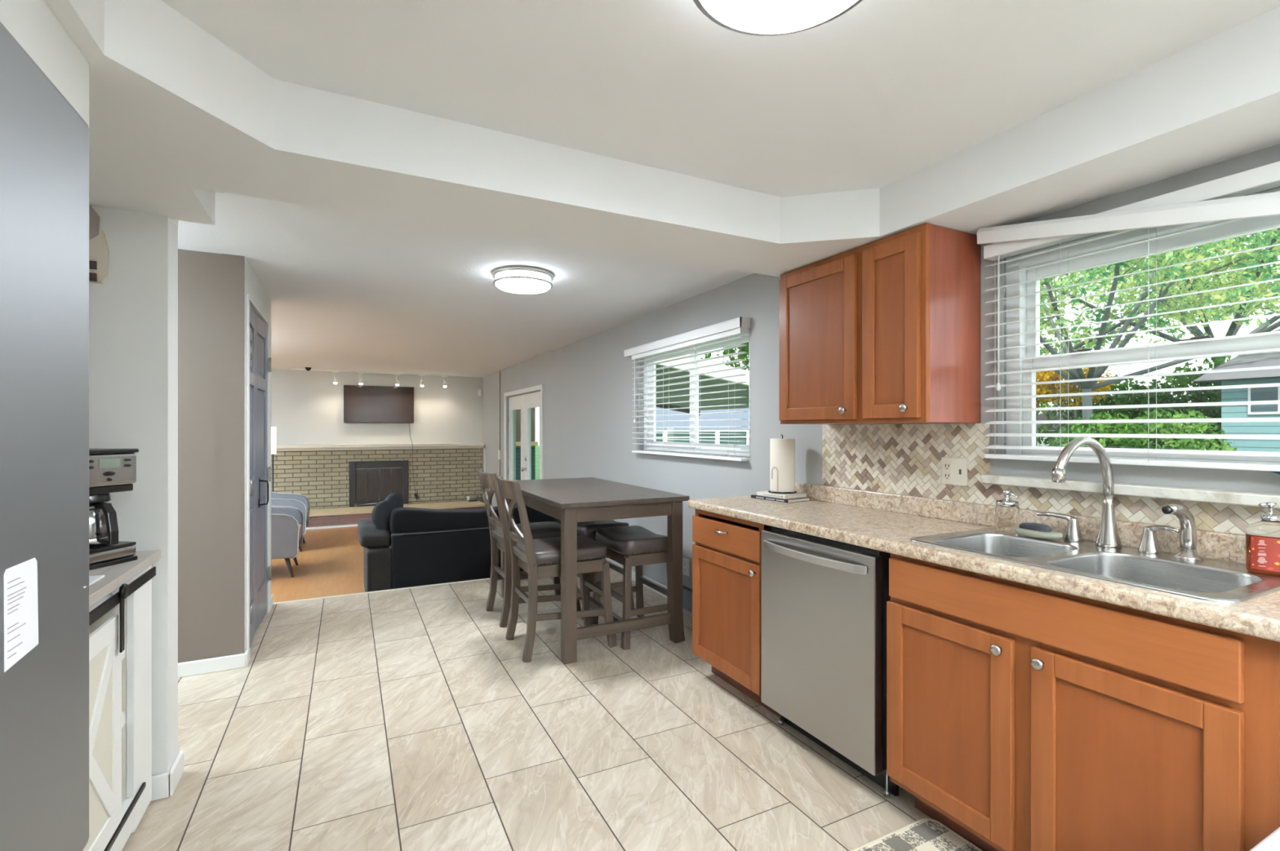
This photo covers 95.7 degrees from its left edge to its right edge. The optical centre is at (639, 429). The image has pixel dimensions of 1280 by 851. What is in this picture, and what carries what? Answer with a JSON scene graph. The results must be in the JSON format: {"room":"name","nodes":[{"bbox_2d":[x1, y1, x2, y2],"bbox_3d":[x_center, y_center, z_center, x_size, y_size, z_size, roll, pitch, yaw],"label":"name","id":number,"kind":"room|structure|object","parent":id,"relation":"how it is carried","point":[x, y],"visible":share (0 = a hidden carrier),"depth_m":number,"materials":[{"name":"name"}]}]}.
{"room":"kitchen","nodes":[
{"label":"kitchen","id":0,"kind":"room"},
{"bbox_2d":[88,205,177,776],"bbox_3d":[-2.830,0.175,1.535,2.535,2.240,0.135,0,0,-27],"label":"wall","id":1,"kind":"structure","parent":0,"point":[133,315],"depth_m":2.02,"materials":[{"name":"white paint"}]},
{"bbox_2d":[88,204,109,284],"bbox_3d":[-1.872,-0.623,1.926,0.158,0.256,0.027,0,0,-27],"label":"wall sign","id":2,"kind":"object","parent":1,"relation":"attached to","point":[99,251],"visible":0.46,"depth_m":1.95,"materials":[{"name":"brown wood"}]},
{"bbox_2d":[151,751,183,801],"bbox_3d":[-1.931,1.252,1.990,0.551,0.085,0.166,0,0,-27],"label":"baseboard","id":3,"kind":"structure","parent":1,"relation":"attached to","point":[164,785],"depth_m":2.04,"materials":[{"name":"white paint"}]},
{"bbox_2d":[177,248,244,662],"bbox_3d":[-3.342,0.175,2.620,2.600,2.240,0.108,0,0,-27],"label":"wall","id":4,"kind":"structure","parent":0,"point":[199,273],"depth_m":3.10,"materials":[{"name":"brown paint"}]},
{"bbox_2d":[177,647,249,677],"bbox_3d":[-3.328,1.258,2.609,2.616,0.075,0.109,0,0,-27],"label":"baseboard","id":5,"kind":"structure","parent":4,"relation":"attached to","point":[242,660],"depth_m":3.08,"materials":[{"name":"white paint"}]},
{"bbox_2d":[244,257,271,652],"bbox_3d":[-2.488,0.175,3.700,0.100,2.240,1.250,0,0,-27],"label":"wall","id":6,"kind":"structure","parent":0,"point":[260,303],"depth_m":3.69,"materials":[{"name":"white paint"}]},
{"bbox_2d":[245,293,270,650],"bbox_3d":[-2.409,0.272,3.668,0.012,2.047,1.040,0,0,-27],"label":"trim","id":7,"kind":"structure","parent":6,"relation":"attached to","point":[247,296],"depth_m":3.22,"materials":[{"name":"white paint"}]},
{"bbox_2d":[249,304,271,648],"bbox_3d":[-2.419,0.274,3.668,0.089,2.018,0.944,0,0,-27],"label":"door","id":8,"kind":"structure","parent":6,"relation":"in","point":[259,484],"depth_m":3.78,"materials":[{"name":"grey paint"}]},
{"bbox_2d":[270,594,273,610],"bbox_3d":[-2.676,1.258,4.199,0.013,0.075,0.190,0,0,-27],"label":"baseboard","id":9,"kind":"structure","parent":6,"relation":"attached to","point":[272,595],"depth_m":4.22,"materials":[{"name":"white paint"}]},
{"bbox_2d":[271,526,391,603],"bbox_3d":[-4.472,1.545,6.681,6.650,0.100,5.840,0,0,-27],"label":"floor","id":10,"kind":"structure","parent":0,"point":[331,561],"depth_m":6.19,"materials":[{"name":"brown wood"}]},
{"bbox_2d":[271,426,275,492],"bbox_3d":[-5.181,0.730,8.138,0.220,1.530,0.220,0,0,-27],"label":"floor lamp","id":11,"kind":"object","parent":10,"relation":"on","point":[273,428],"visible":0.19,"depth_m":8.12,"materials":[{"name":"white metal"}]},
{"bbox_2d":[271,505,303,577],"bbox_3d":[-3.922,1.078,5.973,0.752,0.834,0.674,0,0,-27],"label":"armchair","id":12,"kind":"object","parent":10,"relation":"on","point":[286,522],"visible":0.42,"depth_m":5.81,"materials":[{"name":"grey fabric"}]},
{"bbox_2d":[298,524,302,540],"bbox_3d":[-3.847,1.095,6.011,0.580,0.150,0.500,0,0,-27],"label":"seat cushion","id":13,"kind":"object","parent":12,"relation":"on","point":[300,526],"depth_m":6.16,"materials":[{"name":"fabric"}]},
{"bbox_2d":[271,491,310,551],"bbox_3d":[-4.549,1.078,7.191,0.752,0.834,0.674,0,0,-27],"label":"armchair","id":14,"kind":"object","parent":10,"relation":"on","point":[301,502],"visible":0.3,"depth_m":7.06,"materials":[{"name":"grey fabric"}]},
{"bbox_2d":[306,509,308,521],"bbox_3d":[-4.474,1.095,7.229,0.580,0.150,0.500,0,0,-27],"label":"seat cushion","id":15,"kind":"object","parent":14,"relation":"on","point":[307,518],"depth_m":7.36,"materials":[{"name":"fabric"}]},
{"bbox_2d":[306,500,484,529],"bbox_3d":[-5.543,1.379,8.677,6.240,0.232,0.609,0,0,-27],"label":"hearth","id":16,"kind":"object","parent":10,"relation":"on","point":[348,517],"visible":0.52,"depth_m":8.96,"materials":[{"name":"stone"}]},
{"bbox_2d":[353,502,377,506],"bbox_3d":[-4.330,1.233,9.559,0.711,0.059,0.029,0,0,-23],"label":"fireplace poker","id":17,"kind":"object","parent":16,"relation":"on","point":[377,503],"visible":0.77,"depth_m":9.47,"materials":[{"name":"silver metal"}]},
{"bbox_2d":[464,494,478,502],"bbox_3d":[-2.959,1.202,10.171,0.247,0.121,0.104,0,0,-27],"label":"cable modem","id":18,"kind":"object","parent":16,"relation":"on","point":[468,497],"visible":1,"depth_m":10.14,"materials":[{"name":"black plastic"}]},
{"bbox_2d":[357,503,560,592],"bbox_3d":[-1.611,1.074,5.522,1.941,0.782,0.930,0,0,-27],"label":"sofa","id":19,"kind":"object","parent":10,"relation":"on","point":[428,547],"visible":0.51,"depth_m":4.95,"materials":[{"name":"black fabric"}]},
{"bbox_2d":[357,520,391,547],"bbox_3d":[-2.372,0.925,5.165,0.260,0.203,0.840,0,0,-27],"label":"armrest","id":20,"kind":"object","parent":19,"relation":"on","point":[369,536],"depth_m":4.84,"materials":[{"name":"black fabric"}]},
{"bbox_2d":[371,492,403,533],"bbox_3d":[-2.206,0.765,5.104,0.158,0.406,0.443,0,0,0],"label":"throw cushion","id":21,"kind":"object","parent":19,"relation":"on","point":[380,513],"visible":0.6,"depth_m":4.98,"materials":[{"name":"fabric"}]},
{"bbox_2d":[389,503,555,533],"bbox_3d":[-1.496,0.817,5.295,1.460,0.267,0.264,0,0,-27],"label":"cushion","id":22,"kind":"object","parent":19,"relation":"on","point":[402,520],"depth_m":5.05,"materials":[{"name":"black fabric"}]},
{"bbox_2d":[271,368,482,509],"bbox_3d":[-5.812,0.275,9.163,6.500,2.440,0.200,0,0,-27],"label":"wall","id":23,"kind":"structure","parent":0,"point":[307,407],"depth_m":9.68,"materials":[{"name":"grey paint"}]},
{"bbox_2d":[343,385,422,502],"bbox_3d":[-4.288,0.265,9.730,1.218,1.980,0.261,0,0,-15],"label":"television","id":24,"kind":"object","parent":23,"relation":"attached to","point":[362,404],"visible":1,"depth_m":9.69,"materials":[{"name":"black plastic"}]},
{"bbox_2d":[477,389,481,395],"bbox_3d":[-2.906,-0.665,10.498,0.060,0.120,0.040,0,0,-27],"label":"sensor","id":25,"kind":"object","parent":23,"relation":"attached to","point":[479,391],"visible":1,"depth_m":10.48,"materials":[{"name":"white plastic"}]},
{"bbox_2d":[271,448,483,509],"bbox_3d":[-5.675,0.800,9.036,6.329,0.920,0.150,0,0,-27],"label":"wall","id":26,"kind":"structure","parent":0,"point":[440,475],"depth_m":9.62,"materials":[{"name":"brick"}]},
{"bbox_2d":[349,460,408,506],"bbox_3d":[-4.340,0.895,9.644,0.900,0.731,0.070,0,0,-27],"label":"fireplace insert","id":27,"kind":"object","parent":26,"relation":"attached to","point":[368,484],"visible":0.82,"depth_m":9.61,"materials":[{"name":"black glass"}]},
{"bbox_2d":[275,442,484,451],"bbox_3d":[-5.643,0.289,8.979,6.335,0.099,0.280,0,0,-27],"label":"mantel shelf","id":28,"kind":"object","parent":26,"relation":"attached to","point":[473,445],"visible":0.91,"depth_m":9.52,"materials":[{"name":"beige wood"}]},
{"bbox_2d":[121,568,932,850],"bbox_3d":[-1.081,1.395,1.196,5.550,0.200,7.010,0,0,-27],"label":"floor","id":29,"kind":"structure","parent":0,"point":[408,719],"depth_m":2.33,"materials":[{"name":"tile"}]},
{"bbox_2d":[0,22,88,850],"bbox_3d":[-0.987,0.385,0.400,0.780,1.780,0.895,0,0,-27],"label":"refrigerator","id":30,"kind":"object","parent":29,"relation":"on","point":[44,140],"visible":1,"depth_m":0.80,"materials":[{"name":"silver metal"}]},
{"bbox_2d":[4,558,38,672],"bbox_3d":[-0.791,0.233,0.741,0.001,0.124,0.087,0,0,-27],"label":"note","id":31,"kind":"object","parent":30,"relation":"attached to","point":[20,580],"visible":1,"depth_m":0.74,"materials":[{"name":"white paper"}]},
{"bbox_2d":[82,550,161,850],"bbox_3d":[-1.584,0.848,1.416,0.411,0.855,1.158,0,0,-27],"label":"bar cabinet","id":32,"kind":"object","parent":29,"relation":"on","point":[120,602],"visible":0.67,"depth_m":1.69,"materials":[{"name":"white wood"}]},
{"bbox_2d":[88,575,104,586],"bbox_3d":[-1.514,0.417,1.425,0.185,0.006,0.410,0,0,-27],"label":"mat","id":33,"kind":"object","parent":32,"relation":"on","point":[92,580],"visible":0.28,"depth_m":1.61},
{"bbox_2d":[88,448,138,570],"bbox_3d":[-1.739,0.241,1.797,0.223,0.358,0.184,0,0,9],"label":"coffee maker","id":34,"kind":"object","parent":32,"relation":"on","point":[110,470],"visible":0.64,"depth_m":1.79,"materials":[{"name":"black plastic"}]},
{"bbox_2d":[88,502,118,548],"bbox_3d":[-1.675,0.294,1.788,0.195,0.135,0.135,0,0,9],"label":"coffee carafe","id":35,"kind":"object","parent":34,"relation":"on","point":[103,521],"visible":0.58,"depth_m":1.75,"materials":[{"name":"clear glass"}]},
{"bbox_2d":[88,484,133,503],"bbox_3d":[-1.747,0.200,1.799,0.200,0.050,0.176,0,0,9],"label":"basket","id":36,"kind":"object","parent":34,"relation":"on","point":[98,493],"depth_m":1.78,"materials":[{"name":"black plastic"}]},
{"bbox_2d":[121,644,125,660],"bbox_3d":[-1.566,0.695,1.334,0.349,0.040,0.915,0,0,-27],"label":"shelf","id":37,"kind":"object","parent":32,"relation":"attached to","point":[123,654],"depth_m":1.81,"materials":[{"name":"white paint"}]},
{"bbox_2d":[121,711,125,728],"bbox_3d":[-1.566,0.905,1.334,0.349,0.040,0.915,0,0,-27],"label":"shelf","id":38,"kind":"object","parent":32,"relation":"attached to","point":[123,713],"depth_m":1.81,"materials":[{"name":"white paint"}]},
{"bbox_2d":[273,577,489,604],"bbox_3d":[-2.734,1.300,4.297,5.400,0.015,0.027,0,0,-27],"label":"trim","id":39,"kind":"structure","parent":29,"relation":"on","point":[488,578],"depth_m":4.62,"materials":[{"name":"beige wood"}]},
{"bbox_2d":[477,469,581,627],"bbox_3d":[-0.791,0.790,4.071,0.645,1.016,0.434,0,0,-28],"label":"counter chair","id":40,"kind":"object","parent":29,"relation":"on","point":[499,534],"visible":0.56,"depth_m":3.93,"materials":[{"name":"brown wood"}]},
{"bbox_2d":[496,475,617,662],"bbox_3d":[-0.520,0.790,3.502,0.645,1.016,0.434,0,0,-27],"label":"counter chair","id":41,"kind":"object","parent":29,"relation":"on","point":[527,553],"visible":0.91,"depth_m":3.38,"materials":[{"name":"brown wood"}]},
{"bbox_2d":[500,477,689,664],"bbox_3d":[-0.412,0.852,4.022,0.815,0.894,1.550,0,0,-27],"label":"dining table","id":42,"kind":"object","parent":29,"relation":"on","point":[571,501],"visible":0.68,"depth_m":3.45,"materials":[{"name":"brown wood"}]},
{"bbox_2d":[559,520,634,620],"bbox_3d":[-0.328,0.978,4.238,0.389,0.637,0.531,0,0,-27],"label":"counter stool","id":43,"kind":"object","parent":29,"relation":"on","point":[587,529],"visible":0.21,"depth_m":4.06,"materials":[{"name":"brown wood"}]},
{"bbox_2d":[591,525,667,649],"bbox_3d":[-0.042,0.978,3.716,0.389,0.637,0.531,0,0,-27],"label":"counter stool","id":44,"kind":"object","parent":29,"relation":"on","point":[620,542],"visible":0.8,"depth_m":3.54,"materials":[{"name":"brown wood"}]},
{"bbox_2d":[692,509,779,717],"bbox_3d":[0.641,0.854,2.921,0.599,0.882,0.565,0,0,-27],"label":"base cabinet","id":45,"kind":"object","parent":29,"relation":"on","point":[726,552],"visible":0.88,"depth_m":2.77,"materials":[{"name":"brown wood"}]},
{"bbox_2d":[761,527,898,798],"bbox_3d":[0.886,0.861,2.369,0.601,0.868,0.612,0,0,-27],"label":"dishwasher","id":46,"kind":"object","parent":29,"relation":"on","point":[824,601],"visible":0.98,"depth_m":2.18,"materials":[{"name":"silver metal"}]},
{"bbox_2d":[849,818,982,850],"bbox_3d":[0.878,1.289,1.401,0.633,0.011,0.869,0,0,-27],"label":"kitchen rug","id":47,"kind":"object","parent":29,"relation":"on","point":[922,834],"visible":1,"depth_m":1.81,"materials":[{"name":"fabric"}]},
{"bbox_2d":[886,553,1279,850],"bbox_3d":[1.278,0.854,1.665,0.597,0.882,0.918,0,0,-27],"label":"base cabinet","id":48,"kind":"object","parent":29,"relation":"on","point":[1015,744],"visible":0.98,"depth_m":1.46,"materials":[{"name":"brown wood"}]},
{"bbox_2d":[687,482,1279,642],"bbox_3d":[1.206,0.351,1.823,0.598,0.122,3.065,0,0,-27],"label":"countertop","id":49,"kind":"structure","parent":48,"relation":"on","point":[886,522],"depth_m":1.92,"materials":[{"name":"stone"}]},
{"bbox_2d":[751,494,810,502],"bbox_3d":[0.741,0.362,3.064,0.171,0.016,0.260,0,0,-34],"label":"book","id":50,"kind":"object","parent":49,"relation":"on","point":[753,496],"visible":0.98,"depth_m":2.98,"materials":[{"name":"paper"}]},
{"bbox_2d":[756,491,806,498],"bbox_3d":[0.752,0.345,3.076,0.166,0.018,0.205,0,0,-33],"label":"book","id":51,"kind":"object","parent":50,"relation":"on","point":[767,494],"visible":0.9,"depth_m":3.01,"materials":[{"name":"white paper"}]},
{"bbox_2d":[768,435,796,493],"bbox_3d":[0.757,0.181,3.078,0.150,0.308,0.150,0,0,-27],"label":"paper towel holder","id":52,"kind":"object","parent":51,"relation":"on","point":[777,492],"visible":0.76,"depth_m":3.02,"materials":[{"name":"black metal"}]},
{"bbox_2d":[769,438,795,492],"bbox_3d":[0.757,0.189,3.078,0.129,0.279,0.129,0,0,-27],"label":"paper towel roll","id":53,"kind":"object","parent":52,"relation":"on","point":[782,451],"visible":0.99,"depth_m":3.02,"materials":[{"name":"beige paper"}]},
{"bbox_2d":[909,527,1279,604],"bbox_3d":[1.291,0.453,1.690,0.519,0.181,0.806,0,0,-27],"label":"sink","id":54,"kind":"object","parent":49,"relation":"in","point":[1210,580],"visible":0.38,"depth_m":1.66,"materials":[{"name":"silver metal"}]},
{"bbox_2d":[995,490,1019,533],"bbox_3d":[1.299,0.290,2.048,0.073,0.148,0.075,0,0,41],"label":"soap dispenser","id":55,"kind":"object","parent":54,"relation":"on","point":[1006,510],"visible":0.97,"depth_m":2.02,"materials":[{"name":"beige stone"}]},
{"bbox_2d":[995,505,1019,533],"bbox_3d":[1.300,0.317,2.050,0.072,0.094,0.072,0,0,-27],"label":"bottle","id":56,"kind":"object","parent":55,"relation":"on","point":[1006,517],"depth_m":2.02,"materials":[{"name":"clear glass"}]},
{"bbox_2d":[1014,527,1062,539],"bbox_3d":[1.339,0.351,1.949,0.062,0.026,0.145,0,0,-27],"label":"tray","id":57,"kind":"object","parent":54,"relation":"on","point":[1033,534],"visible":0.91,"depth_m":1.92,"materials":[{"name":"green ceramic"}]},
{"bbox_2d":[1018,522,1052,532],"bbox_3d":[1.337,0.330,1.960,0.042,0.025,0.098,0,0,-27],"label":"sponge","id":58,"kind":"object","parent":57,"relation":"on","point":[1028,526],"visible":1,"depth_m":1.94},
{"bbox_2d":[1161,503,1204,561],"bbox_3d":[1.532,0.288,1.630,0.110,0.157,0.066,0,0,-27],"label":"sprayer","id":59,"kind":"object","parent":54,"relation":"on","point":[1188,538],"visible":1,"depth_m":1.62,"materials":[{"name":"silver metal"}]},
{"bbox_2d":[1245,502,1279,576],"bbox_3d":[1.597,0.275,1.467,0.058,0.179,0.088,0,0,-45],"label":"soap bottle","id":60,"kind":"object","parent":54,"relation":"on","point":[1262,537],"visible":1,"depth_m":1.46,"materials":[{"name":"red plastic"}]},
{"bbox_2d":[1036,436,1180,554],"bbox_3d":[1.404,0.194,1.796,0.309,0.344,0.288,0,0,16],"label":"faucet","id":61,"kind":"object","parent":49,"relation":"on","point":[1108,536],"visible":1,"depth_m":1.79,"materials":[{"name":"silver metal"}]},
{"bbox_2d":[1249,826,1279,850],"bbox_3d":[1.178,0.995,0.840,0.340,0.600,0.375,0,0,-27],"label":"trash bin","id":62,"kind":"object","parent":29,"relation":"on","point":[1272,842],"visible":1,"depth_m":0.97,"materials":[{"name":"white plastic"}]},
{"bbox_2d":[44,0,1279,277],"bbox_3d":[0.317,-0.850,0.592,3.300,0.190,4.670,0,0,-27],"label":"soffit","id":63,"kind":"structure","parent":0,"point":[170,103],"depth_m":1.73,"materials":[{"name":"white paint"}]},
{"bbox_2d":[160,0,1279,377],"bbox_3d":[-2.890,-0.995,3.553,6.650,0.100,12.850,0,0,-27],"label":"ceiling","id":64,"kind":"structure","parent":0,"point":[875,95],"depth_m":1.68,"materials":[{"name":"white paint"}]},
{"bbox_2d":[290,368,461,387],"bbox_3d":[-4.247,-0.831,9.503,2.560,0.227,0.077,0,0,-27],"label":"track light","id":65,"kind":"object","parent":64,"relation":"attached to","point":[335,380],"visible":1,"depth_m":9.53,"materials":[{"name":"white paint"}]},
{"bbox_2d":[492,265,553,293],"bbox_3d":[-0.710,-0.898,3.518,0.361,0.094,0.361,0,0,-27],"label":"ceiling light","id":66,"kind":"object","parent":64,"relation":"attached to","point":[517,279],"visible":1,"depth_m":3.40,"materials":[{"name":"grey"}]},
{"bbox_2d":[693,0,862,35],"bbox_3d":[0.281,-0.898,1.095,0.395,0.094,0.395,0,0,-27],"label":"ceiling light","id":67,"kind":"object","parent":64,"relation":"attached to","point":[749,17],"visible":1,"depth_m":1.19,"materials":[{"name":"grey"}]},
{"bbox_2d":[482,143,1279,710],"bbox_3d":[0.010,0.325,5.020,0.150,2.540,12.850,0,0,-27],"label":"wall","id":68,"kind":"structure","parent":0,"point":[588,406],"depth_m":4.05,"materials":[{"name":"grey paint"}]},
{"bbox_2d":[483,448,485,500],"bbox_3d":[-2.783,0.797,10.354,0.020,0.925,0.110,0,0,-27],"label":"trim","id":69,"kind":"structure","parent":68,"relation":"attached to","point":[484,449],"depth_m":10.31,"materials":[{"name":"white paint"}]},
{"bbox_2d":[497,370,501,475],"bbox_3d":[-2.255,0.226,9.298,0.030,2.338,0.090,0,0,-27],"label":"cable","id":70,"kind":"object","parent":68,"relation":"attached to","point":[500,451],"visible":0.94,"depth_m":9.30,"materials":[{"name":"grey plastic"}]},
{"bbox_2d":[507,394,524,480],"bbox_3d":[-1.819,0.495,8.578,0.052,1.980,0.913,0,0,-27],"label":"door","id":71,"kind":"structure","parent":68,"relation":"in","point":[517,402],"depth_m":8.78,"materials":[{"name":"white paint"}]},
{"bbox_2d":[503,384,543,479],"bbox_3d":[-1.664,0.465,8.140,0.020,2.060,1.970,0,0,-27],"label":"trim","id":72,"kind":"structure","parent":68,"relation":"attached to","point":[540,387],"depth_m":7.56,"materials":[{"name":"white paint"}]},
{"bbox_2d":[520,391,540,479],"bbox_3d":[-1.430,0.495,7.750,0.106,1.980,0.901,0,0,-27],"label":"door","id":73,"kind":"structure","parent":68,"relation":"in","point":[532,400],"depth_m":8.01,"materials":[{"name":"white paint"}]},
{"bbox_2d":[605,557,692,613],"bbox_3d":[0.207,1.220,4.425,0.036,0.150,2.390,0,0,-27],"label":"baseboard","id":74,"kind":"structure","parent":68,"relation":"attached to","point":[686,593],"depth_m":4.19,"materials":[{"name":"grey wood"}]},
{"bbox_2d":[682,557,688,576],"bbox_3d":[0.331,1.000,4.210,0.008,0.120,0.089,0,0,-27],"label":"wall outlet","id":75,"kind":"object","parent":68,"relation":"attached to","point":[685,562],"visible":0.98,"depth_m":4.20,"materials":[{"name":"white plastic"}]},
{"bbox_2d":[644,328,750,457],"bbox_3d":[0.405,-0.230,4.256,0.075,0.810,1.510,0,0,-27],"label":"window","id":76,"kind":"structure","parent":68,"relation":"in","point":[741,452],"depth_m":4.26,"materials":[{"name":"plastic"}]},
{"bbox_2d":[623,316,750,461],"bbox_3d":[0.269,-0.243,4.250,0.081,0.876,1.638,0,0,-27],"label":"window blind","id":77,"kind":"object","parent":76,"relation":"attached to","point":[738,326],"visible":1,"depth_m":4.00,"materials":[{"name":"white plastic"}]},
{"bbox_2d":[778,222,981,424],"bbox_3d":[0.983,-0.389,2.523,0.368,0.727,0.794,0,0,-27],"label":"upper cabinet","id":78,"kind":"object","parent":68,"relation":"attached to","point":[887,330],"visible":0.98,"depth_m":2.25,"materials":[{"name":"brown wood"}]},
{"bbox_2d":[822,423,1279,535],"bbox_3d":[1.542,0.133,1.813,0.010,0.312,2.644,0,0,-27],"label":"backsplash","id":79,"kind":"structure","parent":68,"relation":"attached to","point":[905,460],"depth_m":2.36,"materials":[{"name":"tile"}]},
{"bbox_2d":[941,457,967,486],"bbox_3d":[1.267,0.170,2.336,0.008,0.111,0.110,0,0,-27],"label":"wall outlet","id":80,"kind":"object","parent":79,"relation":"attached to","point":[953,470],"visible":1,"depth_m":2.33,"materials":[{"name":"beige plastic"}]},
{"bbox_2d":[944,462,950,470],"bbox_3d":[1.252,0.149,2.360,0.002,0.029,0.026,0,0,-27],"label":"socket","id":81,"kind":"object","parent":80,"relation":"attached to","point":[947,465],"depth_m":2.36,"materials":[{"name":"beige plastic"}]},
{"bbox_2d":[944,472,950,479],"bbox_3d":[1.252,0.190,2.360,0.002,0.029,0.026,0,0,-27],"label":"socket","id":82,"kind":"object","parent":80,"relation":"attached to","point":[947,475],"depth_m":2.36,"materials":[{"name":"beige plastic"}]},
{"bbox_2d":[977,191,1279,244],"bbox_3d":[1.582,-0.598,1.576,0.021,0.317,1.360,0,0,-27],"label":"valance board","id":83,"kind":"object","parent":68,"relation":"attached to","point":[1262,205],"visible":1,"depth_m":1.72,"materials":[{"name":"white wood"}]},
{"bbox_2d":[981,474,1279,508],"bbox_3d":[1.692,0.187,1.456,0.064,0.032,1.672,0,0,-27],"label":"window sill","id":84,"kind":"structure","parent":68,"relation":"attached to","point":[1228,497],"depth_m":1.73,"materials":[{"name":"white stone"}]},
{"bbox_2d":[1005,186,1279,465],"bbox_3d":[1.717,-0.273,1.656,0.080,0.765,1.285,0,0,-27],"label":"window","id":85,"kind":"structure","parent":68,"relation":"in","point":[1250,224],"depth_m":1.98,"materials":[{"name":"plastic"}]},
{"bbox_2d":[983,161,1279,471],"bbox_3d":[1.613,-0.290,1.590,0.075,0.799,1.342,0,0,-27],"label":"window blind","id":86,"kind":"object","parent":85,"relation":"attached to","point":[1265,177],"visible":0.95,"depth_m":1.73,"materials":[{"name":"white plastic"}]},
{"label":"outside","id":87,"kind":"structure","parent":0,"visible":0},
{"bbox_2d":[535,445,539,479],"bbox_3d":[21.115,1.820,27.490,57.500,0.150,90.000,0,0,-27],"label":"lawn","id":88,"kind":"structure","parent":87,"point":[537,447],"depth_m":30.35,"materials":[{"name":"green plant"}]},
{"bbox_2d":[515,408,537,480],"bbox_3d":[-3.270,0.020,13.223,1.500,3.450,1.450,0,0,-27],"label":"outbuilding","id":89,"kind":"structure","parent":88,"relation":"on","point":[533,443],"depth_m":12.86,"materials":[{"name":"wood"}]},
{"bbox_2d":[656,355,749,415],"bbox_3d":[0.233,0.275,9.576,4.340,2.941,4.040,0,0,-27],"label":"patio cover","id":90,"kind":"object","parent":88,"relation":"on","point":[744,378],"visible":0.2,"depth_m":9.01,"materials":[{"name":"metal"}]},
{"bbox_2d":[656,407,749,444],"bbox_3d":[2.226,0.220,21.298,9.400,3.050,4.800,0,0,-27],"label":"house","id":91,"kind":"structure","parent":88,"relation":"on","point":[745,415],"depth_m":19.18,"materials":[{"name":"blue"}]},
{"bbox_2d":[656,430,749,444],"bbox_3d":[0.778,0.880,12.973,5.900,1.730,0.070,0,0,-27],"label":"railing","id":92,"kind":"object","parent":88,"relation":"on","point":[717,437],"visible":0.2,"depth_m":13.40,"materials":[{"name":"white wood"}]},
{"bbox_2d":[700,342,749,371],"bbox_3d":[2.529,-1.029,10.588,4.436,5.557,5.625,0,0,36],"label":"leafy tree","id":93,"kind":"object","parent":88,"relation":"on","point":[744,348],"visible":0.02,"depth_m":10.22,"materials":[{"name":"green plant"}]},
{"bbox_2d":[1037,410,1097,446],"bbox_3d":[12.022,0.620,16.111,2.400,2.250,2.000,0,0,-27],"label":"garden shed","id":94,"kind":"object","parent":88,"relation":"on","point":[1041,417],"visible":0.04,"depth_m":15.67,"materials":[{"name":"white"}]},
{"bbox_2d":[1035,367,1115,446],"bbox_3d":[9.087,0.067,13.108,1.676,3.356,2.675,0,0,-27],"label":"shrub","id":95,"kind":"object","parent":88,"relation":"on","point":[1042,376],"visible":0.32,"depth_m":12.45,"materials":[{"name":"plant"}]},
{"bbox_2d":[1037,367,1221,450],"bbox_3d":[11.029,0.209,12.914,2.036,3.085,3.748,0,0,-45],"label":"shrub","id":96,"kind":"object","parent":88,"relation":"on","point":[1161,399],"visible":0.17,"depth_m":12.48,"materials":[{"name":"green plant"}]},
{"bbox_2d":[1037,355,1231,442],"bbox_3d":[13.196,-0.040,17.699,3.182,3.571,11.022,0,0,4],"label":"shrub","id":97,"kind":"object","parent":88,"relation":"on","point":[1215,360],"visible":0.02,"depth_m":14.10,"materials":[{"name":"green plant"}]},
{"bbox_2d":[1048,408,1236,451],"bbox_3d":[8.704,0.696,9.613,1.857,2.098,3.334,0,0,-27],"label":"hedge","id":98,"kind":"object","parent":88,"relation":"on","point":[1176,428],"visible":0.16,"depth_m":9.65,"materials":[{"name":"green plant"}]},
{"bbox_2d":[1040,233,1279,434],"bbox_3d":[9.796,-2.543,10.038,14.482,8.585,9.124,0,0,32],"label":"leafy tree","id":99,"kind":"object","parent":88,"relation":"on","point":[1189,255],"visible":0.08,"depth_m":10.75,"materials":[{"name":"green plant"}]},
{"bbox_2d":[1040,229,1279,355],"bbox_3d":[10.812,-2.856,16.475,10.159,9.208,14.706,0,0,-27],"label":"leafy tree","id":100,"kind":"object","parent":88,"relation":"on","point":[1247,257],"visible":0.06,"depth_m":13.18,"materials":[{"name":"green plant"}]},
{"bbox_2d":[1040,228,1279,448],"bbox_3d":[14.837,-2.979,13.751,14.255,9.454,13.065,0,0,-27],"label":"leafy tree","id":101,"kind":"object","parent":88,"relation":"on","point":[1233,328],"visible":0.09,"depth_m":14.69,"materials":[{"name":"green plant"}]},
{"bbox_2d":[1193,351,1279,452],"bbox_3d":[13.635,0.070,8.270,5.000,3.350,7.050,0,0,-27],"label":"house","id":102,"kind":"structure","parent":88,"relation":"on","point":[1268,359],"depth_m":9.96,"materials":[{"name":"blue"}]},
{"bbox_3d":[-1.191,0.175,-0.249,0.150,2.240,4.530,0,0,-27],"label":"wall","id":103,"kind":"structure","parent":0,"visible":0},
{"bbox_2d":[0,0,88,127],"bbox_3d":[-1.104,-0.660,0.439,0.625,0.190,1.380,0,0,-27],"label":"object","id":104,"kind":"structure","parent":103,"relation":"attached to","point":[33,24],"depth_m":1.04,"materials":[{"name":"white paint"}]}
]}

